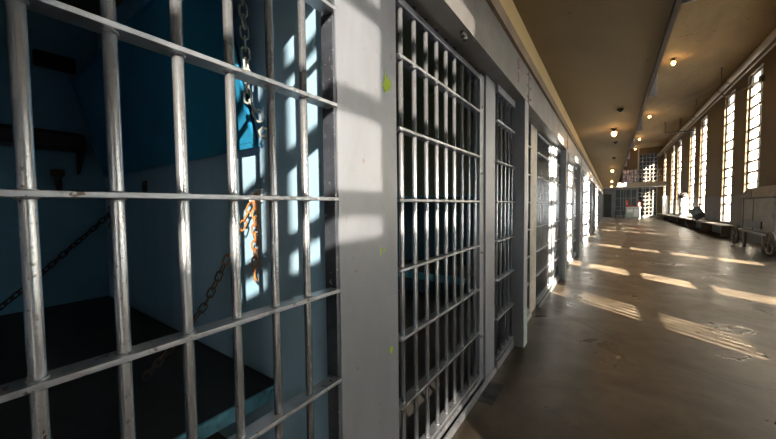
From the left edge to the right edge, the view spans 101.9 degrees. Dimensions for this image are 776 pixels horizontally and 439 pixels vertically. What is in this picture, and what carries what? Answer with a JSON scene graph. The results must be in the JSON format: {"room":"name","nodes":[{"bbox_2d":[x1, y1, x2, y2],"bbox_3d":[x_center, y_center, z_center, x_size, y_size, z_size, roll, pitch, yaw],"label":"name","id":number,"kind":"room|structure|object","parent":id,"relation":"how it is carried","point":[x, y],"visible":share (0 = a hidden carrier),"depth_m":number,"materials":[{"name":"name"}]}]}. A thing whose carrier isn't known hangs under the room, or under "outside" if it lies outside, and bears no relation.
{"room":"prison interior","nodes":[
{"label":"prison interior","id":0,"kind":"room"},
{"bbox_2d":[0,1,109,314],"bbox_3d":[6.901,-0.918,16.373,0.150,2.860,39.250,1,3,35],"label":"wall","id":1,"kind":"structure","parent":0,"point":[83,274],"depth_m":2.61,"materials":[{"name":"blue paint"}]},
{"bbox_2d":[0,123,85,173],"bbox_3d":[-2.841,-0.521,2.229,0.270,0.310,1.000,1,3,35],"label":"shelf","id":2,"kind":"object","parent":1,"relation":"attached to","point":[44,139],"visible":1,"depth_m":2.43,"materials":[{"name":"black metal"}]},
{"bbox_2d":[32,49,75,74],"bbox_3d":[-2.712,-1.282,2.565,0.070,0.120,0.240,1,3,35],"label":"air vent","id":3,"kind":"object","parent":1,"relation":"in","point":[44,59],"visible":0.94,"depth_m":2.54,"materials":[{"name":"black metal"}]},
{"bbox_2d":[50,169,64,190],"bbox_3d":[-2.704,-0.321,2.583,0.093,0.183,0.080,1,3,35],"label":"tap","id":4,"kind":"object","parent":1,"relation":"attached to","point":[57,174],"visible":0.99,"depth_m":2.57,"materials":[{"name":"black metal"}]},
{"bbox_2d":[0,0,341,438],"bbox_3d":[-0.417,0.159,0.723,0.070,2.190,0.824,1,3,35],"label":"bars","id":5,"kind":"object","parent":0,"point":[37,382],"visible":1,"depth_m":0.66,"materials":[{"name":"silver metal"}]},
{"bbox_2d":[97,0,328,438],"bbox_3d":[-1.334,-0.224,2.048,2.950,2.860,0.100,1,3,35],"label":"wall partition","id":6,"kind":"structure","parent":0,"point":[151,224],"depth_m":1.49,"materials":[{"name":"blue paint"}]},
{"bbox_2d":[0,296,282,438],"bbox_3d":[-1.756,0.758,1.805,2.554,0.057,0.856,1,3,35],"label":"bunk","id":7,"kind":"object","parent":6,"relation":"attached to","point":[85,407],"visible":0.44,"depth_m":1.43,"materials":[{"name":"black metal"}]},
{"bbox_2d":[142,181,147,191],"bbox_3d":[-1.757,-0.239,2.273,0.060,0.080,0.019,1,3,35],"label":"junction box","id":8,"kind":"object","parent":6,"relation":"attached to","point":[144,183],"visible":1,"depth_m":2.26,"materials":[{"name":"black metal"}]},
{"bbox_2d":[70,0,259,177],"bbox_3d":[-1.550,-0.730,1.984,2.259,0.784,0.250,1,3,35],"label":"bunk","id":9,"kind":"object","parent":6,"relation":"attached to","point":[145,76],"visible":0.84,"depth_m":1.73,"materials":[{"name":"teal paint"}]},
{"bbox_2d":[238,0,263,122],"bbox_3d":[-0.590,-0.859,1.330,0.099,0.890,0.048,-2,3,-34],"label":"chain","id":10,"kind":"object","parent":6,"relation":"hanging from","point":[242,4],"visible":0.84,"depth_m":1.33,"materials":[{"name":"grey metal"}]},
{"bbox_2d":[249,189,262,201],"bbox_3d":[-0.616,-0.110,1.447,0.060,0.060,0.060,1,3,35],"label":"wall hook","id":11,"kind":"object","parent":6,"relation":"attached to","point":[259,191],"visible":0.58,"depth_m":1.45,"materials":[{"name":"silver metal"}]},
{"bbox_2d":[142,193,257,380],"bbox_3d":[-0.861,0.306,1.443,0.532,0.849,0.040,-1,2,-6],"label":"chain","id":12,"kind":"object","parent":11,"relation":"hanging from","point":[161,358],"visible":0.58,"depth_m":1.44,"materials":[{"name":"brown metal"}]},
{"bbox_2d":[251,200,259,266],"bbox_3d":[-0.607,0.064,1.438,0.032,0.311,0.040,1,3,35],"label":"chain","id":13,"kind":"object","parent":11,"relation":"hanging from","point":[254,208],"visible":0.99,"depth_m":1.43,"materials":[{"name":"brown metal"}]},
{"bbox_2d":[253,267,258,282],"bbox_3d":[-0.598,0.250,1.425,0.016,0.070,0.041,-2,3,-36],"label":"hook","id":14,"kind":"object","parent":13,"relation":"hanging from","point":[254,273],"visible":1,"depth_m":1.43,"materials":[{"name":"orange metal"}]},
{"bbox_2d":[258,125,266,139],"bbox_3d":[-0.542,-0.389,1.380,0.066,0.066,0.060,1,3,35],"label":"wall hook","id":15,"kind":"object","parent":6,"relation":"attached to","point":[264,136],"visible":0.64,"depth_m":1.38,"materials":[{"name":"silver metal"}]},
{"bbox_2d":[395,0,483,438],"bbox_3d":[0.346,0.090,1.806,0.064,2.160,1.086,1,3,35],"label":"door","id":16,"kind":"structure","parent":6,"relation":"in","point":[443,420],"depth_m":1.73,"materials":[{"name":"silver metal"}]},
{"bbox_2d":[57,0,472,100],"bbox_3d":[7.967,-2.395,15.545,3.400,0.140,39.250,1,3,35],"label":"ceiling","id":17,"kind":"structure","parent":0,"point":[92,6],"depth_m":3.37,"materials":[{"name":"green paint"}]},
{"bbox_2d":[396,83,503,306],"bbox_3d":[0.488,-0.352,4.625,2.950,2.860,0.103,1,3,35],"label":"wall partition","id":18,"kind":"structure","parent":0,"point":[407,103],"depth_m":4.40,"materials":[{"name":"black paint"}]},
{"bbox_2d":[398,259,472,284],"bbox_3d":[0.155,0.652,4.398,2.200,0.080,0.760,1,3,35],"label":"bunk","id":19,"kind":"object","parent":18,"relation":"attached to","point":[420,270],"visible":0.3,"depth_m":3.85,"materials":[{"name":"black metal"}]},
{"bbox_2d":[528,73,567,149],"bbox_3d":[2.091,-1.234,4.148,0.190,0.330,3.092,1,3,35],"label":"trim","id":20,"kind":"structure","parent":18,"relation":"attached to","point":[542,116],"depth_m":3.65,"materials":[{"name":"metal"}]},
{"bbox_2d":[206,217,775,438],"bbox_3d":[7.439,0.872,10.166,9.050,0.200,49.500,1,3,35],"label":"floor","id":21,"kind":"structure","parent":0,"point":[681,294],"depth_m":2.78,"materials":[{"name":"brown concrete"}]},
{"bbox_2d":[321,0,398,438],"bbox_3d":[-0.086,0.135,1.219,0.057,2.188,0.369,1,3,35],"label":"steel post","id":22,"kind":"object","parent":21,"relation":"on","point":[358,38],"visible":1,"depth_m":1.15,"materials":[{"name":"grey metal"}]},
{"bbox_2d":[405,0,529,107],"bbox_3d":[0.302,-1.108,1.619,0.190,0.330,3.092,1,3,35],"label":"beam","id":23,"kind":"structure","parent":22,"relation":"attached to","point":[488,49],"depth_m":1.85,"materials":[{"name":"metal"}]},
{"bbox_2d":[460,30,467,41],"bbox_3d":[0.403,-0.966,1.665,0.027,0.040,0.060,1,3,35],"label":"bracket","id":24,"kind":"object","parent":23,"relation":"attached to","point":[464,36],"visible":1,"depth_m":1.65,"materials":[{"name":"black metal"}]},
{"bbox_2d":[443,367,495,438],"bbox_3d":[0.453,1.178,1.905,0.033,0.035,1.265,1,3,35],"label":"door track","id":25,"kind":"object","parent":21,"relation":"on","point":[458,422],"visible":1,"depth_m":1.95,"materials":[{"name":"metal"}]},
{"bbox_2d":[482,74,494,381],"bbox_3d":[0.721,0.079,2.341,0.080,2.188,0.215,1,3,35],"label":"post","id":26,"kind":"object","parent":21,"relation":"on","point":[489,85],"visible":0.51,"depth_m":2.29,"materials":[{"name":"grey metal"}]},
{"bbox_2d":[478,381,503,404],"bbox_3d":[0.705,1.179,2.153,0.105,0.006,0.270,1,3,35],"label":"floor plate","id":27,"kind":"object","parent":21,"relation":"on","point":[492,390],"visible":0.98,"depth_m":2.14,"materials":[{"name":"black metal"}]},
{"bbox_2d":[505,100,528,347],"bbox_3d":[1.169,0.052,2.874,0.175,2.188,0.142,1,3,35],"label":"steel pillar","id":28,"kind":"structure","parent":21,"relation":"on","point":[521,110],"depth_m":2.80,"materials":[{"name":"grey metal"}]},
{"bbox_2d":[527,308,531,321],"bbox_3d":[1.551,1.038,3.534,0.068,0.153,0.218,1,3,35],"label":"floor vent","id":29,"kind":"object","parent":21,"relation":"in","point":[529,314],"depth_m":3.54,"materials":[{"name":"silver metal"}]},
{"bbox_2d":[527,124,536,310],"bbox_3d":[1.702,0.009,3.749,0.055,2.188,0.369,1,3,35],"label":"steel post","id":30,"kind":"object","parent":21,"relation":"on","point":[532,181],"visible":0.6,"depth_m":3.68,"materials":[{"name":"beige metal"}]},
{"bbox_2d":[528,128,531,178],"bbox_3d":[1.505,-0.701,3.419,0.068,0.523,0.175,1,3,35],"label":"door handle","id":31,"kind":"object","parent":30,"relation":"attached to","point":[529,147],"depth_m":3.45,"materials":[{"name":"silver metal"}]},
{"bbox_2d":[538,284,554,307],"bbox_3d":[2.241,1.052,4.434,0.033,0.035,1.265,1,3,35],"label":"door track","id":32,"kind":"object","parent":21,"relation":"on","point":[553,286],"visible":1,"depth_m":4.30,"materials":[{"name":"metal"}]},
{"bbox_2d":[550,144,554,287],"bbox_3d":[2.510,-0.047,4.870,0.080,2.188,0.215,1,3,35],"label":"post","id":33,"kind":"object","parent":21,"relation":"on","point":[553,145],"visible":0.27,"depth_m":4.81,"materials":[{"name":"grey metal"}]},
{"bbox_2d":[558,150,566,279],"bbox_3d":[2.958,-0.074,5.403,0.175,2.188,0.142,1,3,35],"label":"steel pillar","id":34,"kind":"structure","parent":21,"relation":"on","point":[563,156],"depth_m":5.33,"materials":[{"name":"grey metal"}]},
{"bbox_2d":[571,165,573,258],"bbox_3d":[4.299,-0.173,7.398,0.080,2.188,0.215,1,3,35],"label":"post","id":35,"kind":"object","parent":21,"relation":"on","point":[573,165],"visible":0.36,"depth_m":7.33,"materials":[{"name":"grey metal"}]},
{"bbox_2d":[575,167,580,254],"bbox_3d":[4.747,-0.200,7.932,0.175,2.188,0.142,1,3,35],"label":"steel pillar","id":36,"kind":"structure","parent":21,"relation":"on","point":[578,171],"depth_m":7.85,"materials":[{"name":"grey metal"}]},
{"bbox_2d":[581,175,582,244],"bbox_3d":[6.088,-0.299,9.927,0.080,2.188,0.215,1,3,35],"label":"post","id":37,"kind":"object","parent":21,"relation":"on","point":[582,175],"visible":0.33,"depth_m":9.84,"materials":[{"name":"grey metal"}]},
{"bbox_2d":[584,176,587,242],"bbox_3d":[6.534,-0.326,10.461,0.172,2.188,0.142,1,3,35],"label":"steel pillar","id":38,"kind":"structure","parent":21,"relation":"on","point":[586,177],"depth_m":10.38,"materials":[{"name":"grey metal"}]},
{"bbox_2d":[588,181,588,210],"bbox_3d":[7.876,-0.425,12.456,0.080,2.188,0.215,1,3,35],"label":"post","id":39,"kind":"object","parent":21,"relation":"on","point":[588,181],"visible":0.34,"depth_m":12.36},
{"bbox_2d":[589,182,592,234],"bbox_3d":[8.323,-0.452,12.990,0.172,2.188,0.142,1,3,35],"label":"steel pillar","id":40,"kind":"structure","parent":21,"relation":"on","point":[591,183],"depth_m":12.91,"materials":[{"name":"grey metal"}]},
{"bbox_2d":[593,185,595,229],"bbox_3d":[10.112,-0.578,15.519,0.172,2.188,0.142,1,3,35],"label":"steel pillar","id":41,"kind":"structure","parent":21,"relation":"on","point":[594,187],"depth_m":15.44,"materials":[{"name":"grey metal"}]},
{"bbox_2d":[595,188,597,225],"bbox_3d":[11.900,-0.704,18.047,0.172,2.188,0.142,1,3,35],"label":"steel pillar","id":42,"kind":"structure","parent":21,"relation":"on","point":[596,207],"depth_m":17.97,"materials":[{"name":"grey metal"}]},
{"bbox_2d":[597,190,598,223],"bbox_3d":[13.689,-0.830,20.576,0.172,2.188,0.142,1,3,35],"label":"steel pillar","id":43,"kind":"structure","parent":21,"relation":"on","point":[598,190],"depth_m":20.50,"materials":[{"name":"grey metal"}]},
{"bbox_2d":[599,191,600,220],"bbox_3d":[15.478,-0.956,23.105,0.172,2.188,0.142,1,3,35],"label":"steel pillar","id":44,"kind":"structure","parent":21,"relation":"on","point":[599,191],"depth_m":23.02,"materials":[{"name":"grey metal"}]},
{"bbox_2d":[626,200,640,218],"bbox_3d":[20.523,-0.853,26.386,0.990,1.600,0.540,1,3,35],"label":"display cabinet","id":45,"kind":"object","parent":21,"relation":"on","point":[631,212],"visible":0.99,"depth_m":26.22,"materials":[{"name":"white paint"}]},
{"bbox_2d":[623,186,656,217],"bbox_3d":[21.803,-1.475,27.288,2.280,2.740,0.030,1,3,35],"label":"fence","id":46,"kind":"object","parent":21,"relation":"on","point":[642,216],"visible":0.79,"depth_m":27.11,"materials":[{"name":"grey metal"}]},
{"bbox_2d":[551,308,775,390],"bbox_3d":[2.898,1.141,2.578,3.004,0.001,1.150,1,3,35],"label":"floor crack","id":47,"kind":"structure","parent":21,"relation":"on","point":[551,308],"depth_m":2.52,"materials":[{"name":"brown concrete"}]},
{"bbox_2d":[657,213,737,237],"bbox_3d":[17.942,0.050,19.307,0.430,0.450,19.400,1,3,35],"label":"bench","id":48,"kind":"object","parent":21,"relation":"on","point":[725,231],"visible":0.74,"depth_m":14.22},
{"bbox_2d":[662,195,668,213],"bbox_3d":[21.786,-1.171,24.741,0.447,1.450,0.447,1,3,35],"label":"waste bin","id":49,"kind":"object","parent":48,"relation":"on","point":[665,198],"visible":1,"depth_m":24.61,"materials":[{"name":"white ceramic"}]},
{"bbox_2d":[678,193,688,216],"bbox_3d":[17.516,-0.866,18.705,0.493,1.440,0.493,1,3,35],"label":"waste bin","id":50,"kind":"object","parent":48,"relation":"on","point":[682,197],"visible":1,"depth_m":18.57,"materials":[{"name":"white plastic"}]},
{"bbox_2d":[688,206,707,220],"bbox_3d":[14.496,-0.286,14.717,0.048,0.701,0.734,-2,3,-27],"label":"leaning board","id":51,"kind":"object","parent":48,"relation":"on","point":[697,213],"visible":0.99,"depth_m":14.72,"materials":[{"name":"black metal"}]},
{"bbox_2d":[731,185,775,255],"bbox_3d":[10.041,-0.028,8.355,0.640,1.700,3.200,1,3,35],"label":"cart","id":52,"kind":"object","parent":21,"relation":"on","point":[758,203],"visible":1,"depth_m":8.23,"materials":[{"name":"grey"}]},
{"bbox_2d":[494,84,514,369],"bbox_3d":[0.959,0.064,2.620,0.065,2.190,0.515,1,3,35],"label":"gate","id":53,"kind":"object","parent":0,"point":[500,354],"visible":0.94,"depth_m":2.61,"materials":[{"name":"silver metal"}]},
{"bbox_2d":[527,244,530,294],"bbox_3d":[1.517,0.536,3.471,0.068,0.546,0.174,1,3,35],"label":"gate","id":54,"kind":"object","parent":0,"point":[528,256],"depth_m":3.51,"materials":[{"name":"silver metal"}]},
{"bbox_2d":[536,130,551,304],"bbox_3d":[2.135,-0.036,4.335,0.064,2.160,1.086,1,3,35],"label":"door","id":55,"kind":"structure","parent":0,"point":[544,148],"depth_m":4.31,"materials":[{"name":"silver metal"}]},
{"bbox_2d":[499,0,602,188],"bbox_3d":[6.618,-1.933,10.546,0.178,0.250,49.000,1,3,35],"label":"wall","id":56,"kind":"structure","parent":0,"point":[509,7],"depth_m":3.11,"materials":[{"name":"beige paint"}]},
{"bbox_2d":[486,0,603,190],"bbox_3d":[6.630,-1.764,10.546,0.204,0.088,49.000,1,3,35],"label":"concrete strip","id":57,"kind":"object","parent":56,"relation":"attached to","point":[496,7],"visible":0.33,"depth_m":2.67,"materials":[{"name":"grey concrete"}]},
{"bbox_2d":[566,160,572,264],"bbox_3d":[3.923,-0.162,6.863,0.064,2.160,1.086,1,3,35],"label":"door","id":58,"kind":"structure","parent":56,"relation":"in","point":[569,166],"depth_m":6.94,"materials":[{"name":"silver metal"}]},
{"bbox_2d":[567,135,581,167],"bbox_3d":[3.880,-1.360,6.676,0.190,0.330,3.092,1,3,35],"label":"trim","id":59,"kind":"structure","parent":56,"relation":"attached to","point":[574,157],"depth_m":6.41,"materials":[{"name":"metal"}]},
{"bbox_2d":[580,174,582,245],"bbox_3d":[5.712,-0.288,9.392,0.064,2.160,1.086,1,3,35],"label":"door","id":60,"kind":"structure","parent":56,"relation":"in","point":[581,174],"depth_m":9.75,"materials":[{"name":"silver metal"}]},
{"bbox_2d":[581,158,588,175],"bbox_3d":[5.668,-1.486,9.205,0.190,0.330,3.092,1,3,35],"label":"trim","id":61,"kind":"structure","parent":56,"relation":"attached to","point":[584,169],"depth_m":9.14,"materials":[{"name":"paint"}]},
{"bbox_2d":[588,169,592,181],"bbox_3d":[7.457,-1.612,11.734,0.190,0.330,3.092,1,3,35],"label":"trim","id":62,"kind":"structure","parent":56,"relation":"attached to","point":[590,177],"depth_m":11.70,"materials":[{"name":"paint"}]},
{"bbox_2d":[553,146,560,284],"bbox_3d":[2.747,-0.062,5.149,0.065,2.190,0.515,1,3,35],"label":"gate","id":63,"kind":"object","parent":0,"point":[557,150],"visible":0.89,"depth_m":5.12,"materials":[{"name":"silver metal"}]},
{"bbox_2d":[573,166,576,256],"bbox_3d":[4.536,-0.188,7.677,0.065,2.190,0.515,1,3,35],"label":"gate","id":64,"kind":"object","parent":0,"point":[575,167],"visible":0.86,"depth_m":7.63,"materials":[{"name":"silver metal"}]},
{"bbox_2d":[582,175,584,243],"bbox_3d":[6.325,-0.314,10.206,0.065,2.190,0.515,1,3,35],"label":"gate","id":65,"kind":"object","parent":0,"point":[583,175],"visible":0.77,"depth_m":10.12,"materials":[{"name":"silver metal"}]},
{"bbox_2d":[588,181,589,234],"bbox_3d":[8.114,-0.440,12.735,0.065,2.190,0.515,1,3,35],"label":"gate","id":66,"kind":"object","parent":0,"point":[589,181],"visible":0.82,"depth_m":12.69,"materials":[{"name":"silver metal"}]},
{"bbox_2d":[592,185,593,229],"bbox_3d":[9.902,-0.566,15.263,0.065,2.190,0.515,1,3,35],"label":"gate","id":67,"kind":"object","parent":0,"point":[593,185],"visible":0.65,"depth_m":15.18,"materials":[{"name":"silver metal"}]},
{"bbox_2d":[513,0,674,186],"bbox_3d":[6.341,-2.066,9.142,1.018,0.180,46.400,1,3,35],"label":"ceiling","id":68,"kind":"structure","parent":0,"point":[599,57],"depth_m":3.28,"materials":[{"name":"beige paint"}]},
{"bbox_2d":[610,128,617,135],"bbox_3d":[4.568,-1.760,6.366,0.132,0.158,0.132,1,3,35],"label":"bulb","id":69,"kind":"object","parent":68,"relation":"attached to","point":[614,132],"visible":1,"depth_m":6.34,"materials":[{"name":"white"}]},
{"bbox_2d":[616,0,682,186],"bbox_3d":[6.761,-2.035,8.846,0.039,0.225,46.400,1,3,35],"label":"trim","id":70,"kind":"structure","parent":68,"relation":"attached to","point":[677,3],"depth_m":3.23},
{"bbox_2d":[637,114,642,130],"bbox_3d":[5.203,-2.092,6.519,0.100,0.520,0.110,1,3,35],"label":"panel","id":71,"kind":"object","parent":70,"relation":"attached to","point":[640,123],"visible":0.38,"depth_m":6.51,"materials":[{"name":"grey metal"}]},
{"bbox_2d":[649,72,657,96],"bbox_3d":[3.732,-1.989,4.439,0.100,0.520,0.110,1,3,35],"label":"panel","id":72,"kind":"object","parent":70,"relation":"attached to","point":[653,92],"visible":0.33,"depth_m":4.43,"materials":[{"name":"grey"}]},
{"bbox_2d":[681,0,695,4],"bbox_3d":[2.261,-1.885,2.359,0.100,0.520,0.110,1,3,35],"label":"panel","id":73,"kind":"object","parent":70,"relation":"attached to","point":[684,1],"visible":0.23,"depth_m":2.37,"materials":[{"name":"grey metal"}]},
{"bbox_2d":[602,146,663,217],"bbox_3d":[22.954,-3.346,29.108,5.700,6.300,0.250,1,3,35],"label":"wall","id":74,"kind":"structure","parent":0,"point":[633,162],"depth_m":28.90,"materials":[{"name":"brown paint"}]},
{"bbox_2d":[603,194,611,216],"bbox_3d":[21.152,-1.329,30.367,0.630,2.200,0.140,1,3,35],"label":"door","id":75,"kind":"structure","parent":74,"relation":"in","point":[607,197],"depth_m":30.38,"materials":[{"name":"black metal"}]},
{"bbox_2d":[615,189,635,214],"bbox_3d":[22.328,-1.607,29.570,1.650,2.450,0.100,1,3,35],"label":"window","id":76,"kind":"structure","parent":74,"relation":"in","point":[631,193],"depth_m":29.66,"materials":[{"name":"blue paint"}]},
{"bbox_2d":[622,169,636,182],"bbox_3d":[22.493,-4.000,29.303,1.180,1.380,0.050,1,3,35],"label":"window","id":77,"kind":"structure","parent":74,"relation":"in","point":[625,176],"depth_m":29.35,"materials":[{"name":"grey glass"}]},
{"bbox_2d":[603,181,666,188],"bbox_3d":[21.856,-3.063,28.140,4.368,0.340,2.620,1,3,35],"label":"trim","id":78,"kind":"structure","parent":74,"relation":"attached to","point":[659,183],"depth_m":27.05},
{"bbox_2d":[629,169,663,182],"bbox_3d":[21.843,-3.682,26.659,2.240,1.022,0.044,1,3,35],"label":"landing railing","id":79,"kind":"object","parent":78,"relation":"on","point":[635,176],"visible":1,"depth_m":26.75,"materials":[{"name":"silver metal"}]},
{"bbox_2d":[638,153,657,214],"bbox_3d":[23.563,-3.155,28.589,1.370,5.620,0.050,1,3,35],"label":"window","id":80,"kind":"structure","parent":74,"relation":"in","point":[649,162],"depth_m":28.55,"materials":[{"name":"white glass"}]},
{"bbox_2d":[630,0,775,148],"bbox_3d":[8.741,-5.594,8.924,5.700,0.200,49.500,1,3,35],"label":"ceiling","id":81,"kind":"structure","parent":0,"point":[707,36],"depth_m":10.67,"materials":[{"name":"beige paint"}]},
{"bbox_2d":[670,58,676,64],"bbox_3d":[9.936,-5.486,10.965,0.180,0.215,0.180,1,3,35],"label":"bulb","id":82,"kind":"object","parent":81,"relation":"attached to","point":[673,62],"visible":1,"depth_m":10.93,"materials":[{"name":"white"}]},
{"bbox_2d":[657,29,775,156],"bbox_3d":[10.342,-5.037,8.738,0.248,0.930,46.600,1,3,35],"label":"ceiling pipe","id":83,"kind":"object","parent":81,"relation":"hanging from","point":[772,36],"visible":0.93,"depth_m":10.93,"materials":[{"name":"grey metal"}]},
{"bbox_2d":[664,122,694,133],"bbox_3d":[16.291,-5.200,17.639,1.310,0.704,0.120,1,3,35],"label":"pipe","id":84,"kind":"object","parent":83,"relation":"attached to","point":[664,122],"visible":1,"depth_m":17.77,"materials":[{"name":"grey metal"}]},
{"bbox_2d":[722,74,764,97],"bbox_3d":[12.012,-4.462,10.667,0.170,0.423,2.644,1,3,28],"label":"cable","id":85,"kind":"object","parent":83,"relation":"hanging from","point":[761,77],"visible":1,"depth_m":9.89,"materials":[{"name":"grey metal"}]},
{"bbox_2d":[663,26,775,245],"bbox_3d":[10.687,-2.309,7.710,1.015,6.300,49.500,1,3,35],"label":"wall","id":86,"kind":"structure","parent":0,"point":[716,121],"depth_m":12.82,"materials":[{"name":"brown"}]},
{"bbox_2d":[671,146,674,213],"bbox_3d":[21.382,-2.966,23.607,0.150,5.040,1.330,1,3,35],"label":"window","id":87,"kind":"structure","parent":86,"relation":"in","point":[674,146],"depth_m":24.03,"materials":[{"name":"white glass"}]},
{"bbox_2d":[677,140,681,214],"bbox_3d":[19.852,-2.858,21.446,0.150,5.040,1.330,1,3,35],"label":"window","id":88,"kind":"structure","parent":86,"relation":"in","point":[681,140],"depth_m":21.87,"materials":[{"name":"white glass"}]},
{"bbox_2d":[689,128,694,216],"bbox_3d":[17.429,-2.687,18.020,0.150,5.040,1.330,1,3,35],"label":"window","id":89,"kind":"structure","parent":86,"relation":"in","point":[692,160],"depth_m":18.43,"materials":[{"name":"white glass"}]},
{"bbox_2d":[700,117,706,218],"bbox_3d":[15.900,-2.580,15.858,0.150,5.040,1.330,1,3,35],"label":"window","id":90,"kind":"structure","parent":86,"relation":"in","point":[704,133],"depth_m":16.23,"materials":[{"name":"glass"}]},
{"bbox_2d":[720,94,734,222],"bbox_3d":[13.476,-2.409,12.432,0.150,5.040,1.330,1,3,35],"label":"window","id":91,"kind":"structure","parent":86,"relation":"in","point":[733,102],"depth_m":12.65,"materials":[{"name":"white glass"}]},
{"bbox_2d":[747,67,762,187],"bbox_3d":[11.947,-2.301,10.270,0.150,5.040,1.330,1,3,35],"label":"window","id":92,"kind":"structure","parent":86,"relation":"in","point":[752,107],"depth_m":10.33,"materials":[{"name":"glass"}]},
{"bbox_3d":[-2.315,-0.109,2.648,0.060,0.060,0.060,1,3,35],"label":"wall hook","id":93,"kind":"object","parent":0,"visible":0},
{"bbox_2d":[0,211,109,310],"bbox_3d":[-2.417,0.310,2.277,0.072,0.816,0.868,0,3,21],"label":"chain","id":94,"kind":"object","parent":93,"relation":"hanging from","point":[90,230],"visible":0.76,"depth_m":2.30,"materials":[{"name":"black metal"}]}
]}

